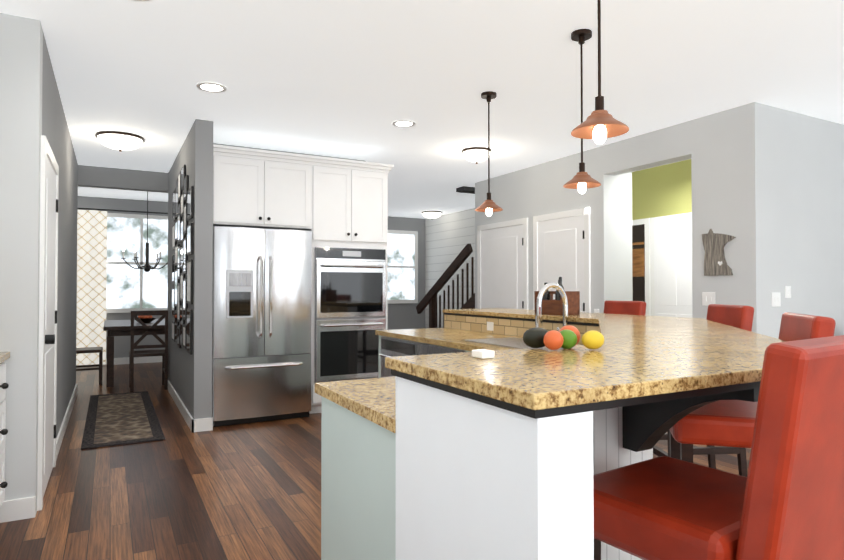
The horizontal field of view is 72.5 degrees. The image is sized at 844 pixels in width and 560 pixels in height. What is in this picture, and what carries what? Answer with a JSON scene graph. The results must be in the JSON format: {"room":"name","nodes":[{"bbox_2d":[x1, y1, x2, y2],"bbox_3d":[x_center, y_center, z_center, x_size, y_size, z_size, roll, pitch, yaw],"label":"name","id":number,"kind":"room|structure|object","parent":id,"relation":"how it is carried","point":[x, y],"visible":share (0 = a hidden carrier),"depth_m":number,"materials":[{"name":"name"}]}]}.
{"room":"kitchen","nodes":[
{"label":"kitchen","id":0,"kind":"room"},
{"bbox_2d":[0,13,42,515],"bbox_3d":[-2.588,-0.076,2.999,0.990,2.740,0.140,0,-1,-28],"label":"wall","id":1,"kind":"structure","parent":0,"point":[21,54],"depth_m":3.14,"materials":[{"name":"white paint"}]},
{"bbox_2d":[0,496,35,522],"bbox_3d":[-2.551,1.238,2.911,0.990,0.110,0.016,0,-1,-28],"label":"baseboard","id":2,"kind":"structure","parent":1,"relation":"attached to","point":[17,509],"depth_m":3.10,"materials":[{"name":"white wood"}]},
{"bbox_2d":[37,32,77,510],"bbox_3d":[-3.178,-0.045,5.068,0.185,2.740,4.160,0,-1,-28],"label":"wall","id":3,"kind":"structure","parent":0,"point":[58,271],"depth_m":4.02,"materials":[{"name":"grey paint"}]},
{"bbox_2d":[56,384,77,459],"bbox_3d":[-3.378,1.276,5.491,0.016,0.110,3.190,0,-1,-28],"label":"baseboard","id":4,"kind":"structure","parent":3,"relation":"attached to","point":[59,439],"depth_m":5.04,"materials":[{"name":"white wood"}]},
{"bbox_2d":[78,165,167,192],"bbox_3d":[-3.726,-1.263,7.235,1.270,0.240,0.140,0,-1,-28],"label":"wall","id":5,"kind":"structure","parent":0,"point":[116,178],"depth_m":7.16,"materials":[{"name":"grey paint"}]},
{"bbox_2d":[167,119,212,418],"bbox_3d":[-2.562,-0.028,6.244,0.150,2.740,2.680,0,-1,-28],"label":"wall","id":6,"kind":"structure","parent":0,"point":[189,377],"depth_m":5.08,"materials":[{"name":"grey paint"}]},
{"bbox_2d":[172,191,173,339],"bbox_3d":[-2.798,-0.165,6.493,0.020,1.697,0.277,0,-1,-28],"label":"gallery","id":7,"kind":"object","parent":6,"relation":"attached to","point":[173,191],"depth_m":6.51,"materials":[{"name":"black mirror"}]},
{"bbox_2d":[173,173,180,347],"bbox_3d":[-2.591,-0.208,6.111,0.020,1.817,0.487,0,-1,-28],"label":"gallery","id":8,"kind":"object","parent":6,"relation":"attached to","point":[177,190],"depth_m":6.16,"materials":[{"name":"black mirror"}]},
{"bbox_2d":[167,380,194,432],"bbox_3d":[-2.631,1.287,6.178,0.016,0.110,2.696,0,-1,-28],"label":"baseboard","id":9,"kind":"structure","parent":6,"relation":"attached to","point":[182,408],"depth_m":5.64,"materials":[{"name":"white wood"}]},
{"bbox_2d":[179,165,188,347],"bbox_3d":[-2.329,-0.239,5.628,0.020,1.782,0.467,0,-1,-28],"label":"gallery","id":10,"kind":"object","parent":6,"relation":"attached to","point":[182,333],"depth_m":5.66,"materials":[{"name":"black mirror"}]},
{"bbox_2d":[185,186,193,354],"bbox_3d":[-2.107,-0.086,5.217,0.020,1.492,0.277,0,-1,-28],"label":"gallery","id":11,"kind":"object","parent":6,"relation":"attached to","point":[189,191],"depth_m":5.17,"materials":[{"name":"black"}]},
{"bbox_2d":[78,196,424,357],"bbox_3d":[-1.899,0.047,11.284,10.600,2.740,0.150,0,-1,-28],"label":"wall","id":12,"kind":"structure","parent":0,"point":[404,316],"depth_m":9.85,"materials":[{"name":"grey paint"}]},
{"bbox_2d":[76,208,167,364],"bbox_3d":[-4.688,0.110,9.502,2.900,2.502,0.069,0,-1,-28],"label":"curtain","id":13,"kind":"object","parent":12,"relation":"hanging from","point":[91,265],"visible":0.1,"depth_m":9.17,"materials":[{"name":"fabric"}]},
{"bbox_2d":[103,356,161,364],"bbox_3d":[-1.798,1.361,11.202,10.480,0.110,0.016,0,-1,-28],"label":"baseboard","id":14,"kind":"structure","parent":12,"relation":"attached to","point":[152,359],"depth_m":9.60,"materials":[{"name":"white wood"}]},
{"bbox_2d":[106,213,167,312],"bbox_3d":[-4.703,-0.277,9.640,1.740,1.640,0.034,0,-1,-28],"label":"dining window","id":15,"kind":"structure","parent":12,"relation":"in","point":[129,289],"depth_m":9.59,"materials":[{"name":"glass"}]},
{"bbox_2d":[388,230,417,303],"bbox_3d":[-0.466,-0.273,11.938,0.860,1.520,0.034,0,-1,-28],"label":"window","id":16,"kind":"structure","parent":12,"relation":"in","point":[402,266],"depth_m":11.96,"materials":[{"name":"glass"}]},
{"bbox_2d":[213,143,365,161],"bbox_3d":[-1.481,-0.027,6.306,1.810,2.740,0.140,0,-1,-28],"label":"wall","id":17,"kind":"structure","parent":0,"point":[287,152],"depth_m":6.25,"materials":[{"name":"grey paint"}]},
{"bbox_2d":[213,148,311,230],"bbox_3d":[-1.656,-0.835,5.745,0.935,0.660,0.681,0,-1,-28],"label":"upper cabinet","id":18,"kind":"object","parent":17,"relation":"attached to","point":[251,190],"depth_m":5.44,"materials":[{"name":"white paint"}]},
{"bbox_2d":[0,362,750,559],"bbox_3d":[1.702,1.352,4.884,10.350,0.060,15.500,0,-1,-28],"label":"floor","id":19,"kind":"structure","parent":0,"point":[246,491],"depth_m":3.52,"materials":[{"name":"brown wood"}]},
{"bbox_2d":[76,347,102,384],"bbox_3d":[-4.427,0.870,7.540,0.420,0.977,0.420,0,-1,-28],"label":"dining chair","id":20,"kind":"object","parent":19,"relation":"on","point":[99,350],"visible":0.44,"depth_m":7.44,"materials":[{"name":"brown wood"}]},
{"bbox_2d":[81,391,164,448],"bbox_3d":[-2.979,1.327,5.702,0.600,0.010,2.500,0,-1,-28],"label":"rug","id":21,"kind":"object","parent":19,"relation":"on","point":[121,418],"visible":1,"depth_m":5.35,"materials":[{"name":"brown fabric"}]},
{"bbox_2d":[103,319,164,386],"bbox_3d":[-3.961,0.985,8.189,1.000,0.767,1.700,0,-1,-28],"label":"dining table","id":22,"kind":"object","parent":19,"relation":"on","point":[112,328],"visible":0.46,"depth_m":7.39,"materials":[{"name":"brown wood"}]},
{"bbox_2d":[134,315,154,322],"bbox_3d":[-3.865,0.540,8.020,0.280,0.115,0.276,0,-1,-28],"label":"centerpiece","id":23,"kind":"object","parent":22,"relation":"on","point":[147,319],"visible":0.6,"depth_m":7.95,"materials":[{"name":"black ceramic"}]},
{"bbox_2d":[129,310,167,391],"bbox_3d":[-3.422,0.865,7.197,0.420,0.977,0.420,0,-1,-28],"label":"dining chair","id":24,"kind":"object","parent":19,"relation":"on","point":[163,353],"visible":1,"depth_m":7.04,"materials":[{"name":"brown wood"}]},
{"bbox_2d":[212,226,311,426],"bbox_3d":[-1.624,0.427,5.661,0.900,1.806,0.786,0,-1,-28],"label":"fridge","id":25,"kind":"object","parent":19,"relation":"on","point":[261,349],"visible":1,"depth_m":5.34,"materials":[{"name":"silver metal"}]},
{"bbox_2d":[309,160,390,413],"bbox_3d":[-0.874,0.089,6.139,0.830,2.497,0.710,0,-1,-28],"label":"tall cabinet","id":26,"kind":"object","parent":19,"relation":"on","point":[337,207],"depth_m":5.82,"materials":[{"name":"white paint"}]},
{"bbox_2d":[416,244,474,327],"bbox_3d":[0.849,0.391,9.787,0.950,2.003,2.288,0,-1,-28],"label":"stair railing","id":27,"kind":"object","parent":19,"relation":"on","point":[430,298],"depth_m":9.54,"materials":[{"name":"black paint"}]},
{"bbox_2d":[315,311,759,559],"bbox_3d":[0.447,0.773,3.121,2.480,1.040,3.518,0,-1,-28],"label":"kitchen island","id":28,"kind":"object","parent":19,"relation":"on","point":[440,444],"depth_m":1.36,"materials":[{"name":"paint"}]},
{"bbox_2d":[383,343,763,410],"bbox_3d":[0.501,0.215,1.488,1.034,0.028,0.605,0,-1,-28],"label":"island countertop","id":29,"kind":"structure","parent":28,"relation":"on","point":[525,378],"depth_m":1.24,"materials":[{"name":"beige stone"}]},
{"bbox_2d":[472,349,494,358],"bbox_3d":[0.158,0.191,1.487,0.040,0.019,0.050,0,-1,-28],"label":"napkin holder","id":30,"kind":"object","parent":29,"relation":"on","point":[482,353],"visible":1,"depth_m":1.47,"materials":[{"name":"white ceramic"}]},
{"bbox_2d":[523,325,603,349],"bbox_3d":[0.416,0.170,1.703,0.200,0.068,0.172,0,-1,-28],"label":"pile","id":31,"kind":"object","parent":29,"relation":"on","point":[567,337],"visible":1,"depth_m":1.67,"materials":[{"name":"multicoloured food"}]},
{"bbox_2d":[443,308,786,358],"bbox_3d":[0.795,0.242,3.311,1.719,0.028,3.529,0,-1,-28],"label":"island countertop","id":32,"kind":"structure","parent":28,"relation":"on","point":[707,337],"depth_m":2.65,"materials":[{"name":"beige stone"}]},
{"bbox_2d":[534,277,579,314],"bbox_3d":[0.936,0.108,3.997,0.160,0.260,0.280,0,-1,-28],"label":"caddy","id":33,"kind":"object","parent":32,"relation":"on","point":[550,305],"visible":0.71,"depth_m":3.90,"materials":[{"name":"brown wood"}]},
{"bbox_2d":[604,300,645,314],"bbox_3d":[1.408,0.738,4.449,0.529,1.150,0.430,0,-1,-28],"label":"stool","id":34,"kind":"object","parent":19,"relation":"on","point":[626,307],"visible":0.12,"depth_m":4.51,"materials":[{"name":"red leather"}]},
{"bbox_3d":[3.278,1.257,0.899,11.380,0.012,6.990,0,-1,-28],"label":"carpet floor","id":35,"kind":"structure","parent":19,"relation":"on","visible":0},
{"bbox_2d":[0,360,8,506],"bbox_3d":[-2.386,0.850,2.708,0.631,0.872,0.528,0,-1,-28],"label":"base cabinet","id":36,"kind":"object","parent":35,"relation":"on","point":[4,385],"depth_m":2.99,"materials":[{"name":"white paint"}]},
{"bbox_2d":[0,352,9,363],"bbox_3d":[-1.685,0.378,1.437,0.645,0.035,3.444,0,-1,-28],"label":"countertop","id":37,"kind":"structure","parent":36,"relation":"on","point":[3,355],"depth_m":2.96,"materials":[{"name":"beige stone"}]},
{"bbox_2d":[653,304,753,476],"bbox_3d":[1.622,0.723,3.435,0.529,1.150,0.430,0,-1,-3],"label":"stool","id":38,"kind":"object","parent":35,"relation":"on","point":[739,316],"visible":0.25,"depth_m":3.29,"materials":[{"name":"red leather"}]},
{"bbox_2d":[593,335,843,559],"bbox_3d":[0.653,0.691,1.290,0.430,1.150,0.529,1,-1,-34],"label":"stool","id":39,"kind":"object","parent":35,"relation":"on","point":[783,499],"visible":0.79,"depth_m":1.08,"materials":[{"name":"red leather"}]},
{"bbox_2d":[669,312,835,462],"bbox_3d":[1.242,0.705,2.245,0.529,1.150,0.430,0,-1,17],"label":"stool","id":40,"kind":"object","parent":35,"relation":"on","point":[728,423],"visible":0.33,"depth_m":2.10,"materials":[{"name":"red leather"}]},
{"bbox_2d":[0,0,843,218],"bbox_3d":[1.702,-1.458,4.926,10.350,0.080,15.500,0,-1,-28],"label":"ceiling","id":41,"kind":"structure","parent":0,"point":[352,79],"depth_m":3.99,"materials":[{"name":"paint"}]},
{"bbox_2d":[95,131,144,151],"bbox_3d":[-2.962,-1.332,5.648,0.430,0.149,0.430,0,-1,-28],"label":"light","id":42,"kind":"object","parent":41,"relation":"attached to","point":[120,141],"visible":1,"depth_m":5.53,"materials":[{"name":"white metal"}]},
{"bbox_2d":[121,192,167,271],"bbox_3d":[-3.886,-0.740,8.141,0.657,1.260,0.580,0,-1,-28],"label":"chandelier","id":43,"kind":"object","parent":41,"relation":"hanging from","point":[146,267],"visible":0.88,"depth_m":8.12,"materials":[{"name":"black paint"}]},
{"bbox_2d":[196,82,226,92],"bbox_3d":[-1.555,-1.423,4.251,0.210,0.007,0.210,0,-1,-28],"label":"recessed light","id":44,"kind":"object","parent":41,"relation":"in","point":[212,87],"visible":0.94,"depth_m":4.25,"materials":[{"name":"white"}]},
{"bbox_2d":[392,120,414,126],"bbox_3d":[-0.164,-1.409,5.187,0.210,0.007,0.210,0,-1,-28],"label":"recessed light","id":45,"kind":"object","parent":41,"relation":"in","point":[403,123],"visible":1,"depth_m":5.18,"materials":[{"name":"white"}]},
{"bbox_2d":[422,211,441,219],"bbox_3d":[0.195,-1.249,11.216,0.400,0.149,0.400,0,-1,-28],"label":"ceiling light","id":46,"kind":"object","parent":41,"relation":"attached to","point":[431,215],"visible":1,"depth_m":11.09,"materials":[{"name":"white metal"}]},
{"bbox_2d":[462,147,490,163],"bbox_3d":[0.590,-1.324,6.209,0.320,0.149,0.320,0,-1,-28],"label":"kitchen ceiling light","id":47,"kind":"object","parent":41,"relation":"attached to","point":[476,155],"visible":1,"depth_m":6.11,"materials":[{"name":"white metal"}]},
{"bbox_2d":[475,91,502,215],"bbox_3d":[0.511,-0.955,4.397,0.214,0.940,0.214,0,-1,-28],"label":"pendant light","id":48,"kind":"object","parent":41,"relation":"hanging from","point":[488,206],"visible":1,"depth_m":4.39,"materials":[{"name":"brown metal"}]},
{"bbox_2d":[563,29,600,193],"bbox_3d":[0.931,-0.971,3.351,0.214,0.940,0.214,0,-1,-28],"label":"pendant light","id":49,"kind":"object","parent":41,"relation":"hanging from","point":[582,181],"visible":1,"depth_m":3.34,"materials":[{"name":"brown metal"}]},
{"bbox_2d":[571,0,628,143],"bbox_3d":[0.678,-0.988,2.202,0.214,0.940,0.214,0,-1,-28],"label":"pendant light","id":50,"kind":"object","parent":41,"relation":"hanging from","point":[600,125],"visible":1,"depth_m":2.19,"materials":[{"name":"brown metal"}]},
{"bbox_2d":[425,208,474,327],"bbox_3d":[1.076,0.036,10.537,0.120,2.740,4.000,0,-1,-28],"label":"wall","id":51,"kind":"structure","parent":0,"point":[449,237],"depth_m":11.47,"materials":[{"name":"white wood"}]},
{"bbox_2d":[456,186,474,193],"bbox_3d":[1.149,-1.330,8.776,1.350,0.060,0.200,0,-1,-28],"label":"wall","id":52,"kind":"structure","parent":0,"point":[466,189],"depth_m":8.45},
{"bbox_2d":[475,102,768,335],"bbox_3d":[1.856,-0.025,6.410,0.485,2.740,4.000,0,-1,-28],"label":"wall","id":53,"kind":"structure","parent":0,"point":[540,229],"depth_m":6.03,"materials":[{"name":"grey paint"}]},
{"bbox_2d":[702,292,714,305],"bbox_3d":[2.451,0.163,4.921,0.011,0.115,0.120,0,-1,-28],"label":"switch plate","id":54,"kind":"object","parent":53,"relation":"attached to","point":[708,298],"visible":0.83,"depth_m":4.92,"materials":[{"name":"white plastic"}]},
{"bbox_2d":[702,229,735,275],"bbox_3d":[2.493,-0.239,4.836,0.021,0.400,0.300,0,-1,-28],"label":"sign","id":55,"kind":"object","parent":53,"relation":"attached to","point":[715,262],"visible":0.98,"depth_m":4.85,"materials":[{"name":"grey wood"}]},
{"bbox_2d":[632,159,692,317],"bbox_3d":[2.889,-0.016,7.050,0.158,2.740,3.860,0,-1,-28],"label":"doorway","id":56,"kind":"structure","parent":0,"point":[662,239],"depth_m":6.90,"materials":[{"name":"paint"}]},
{"bbox_2d":[766,105,843,338],"bbox_3d":[4.668,-0.035,5.739,4.340,2.740,0.140,0,-1,-28],"label":"wall","id":57,"kind":"structure","parent":0,"point":[805,185],"depth_m":4.91,"materials":[{"name":"grey paint"}]},
{"bbox_2d":[771,292,780,306],"bbox_3d":[2.885,0.159,4.681,0.120,0.115,0.011,0,-1,-28],"label":"switch plate","id":58,"kind":"object","parent":57,"relation":"attached to","point":[776,298],"visible":1,"depth_m":4.68,"materials":[{"name":"white plastic"}]},
{"bbox_2d":[785,286,790,297],"bbox_3d":[3.035,0.100,4.763,0.080,0.100,0.011,0,-1,-28],"label":"switch plate","id":59,"kind":"object","parent":57,"relation":"attached to","point":[787,291],"visible":1,"depth_m":4.76,"materials":[{"name":"white plastic"}]}
]}

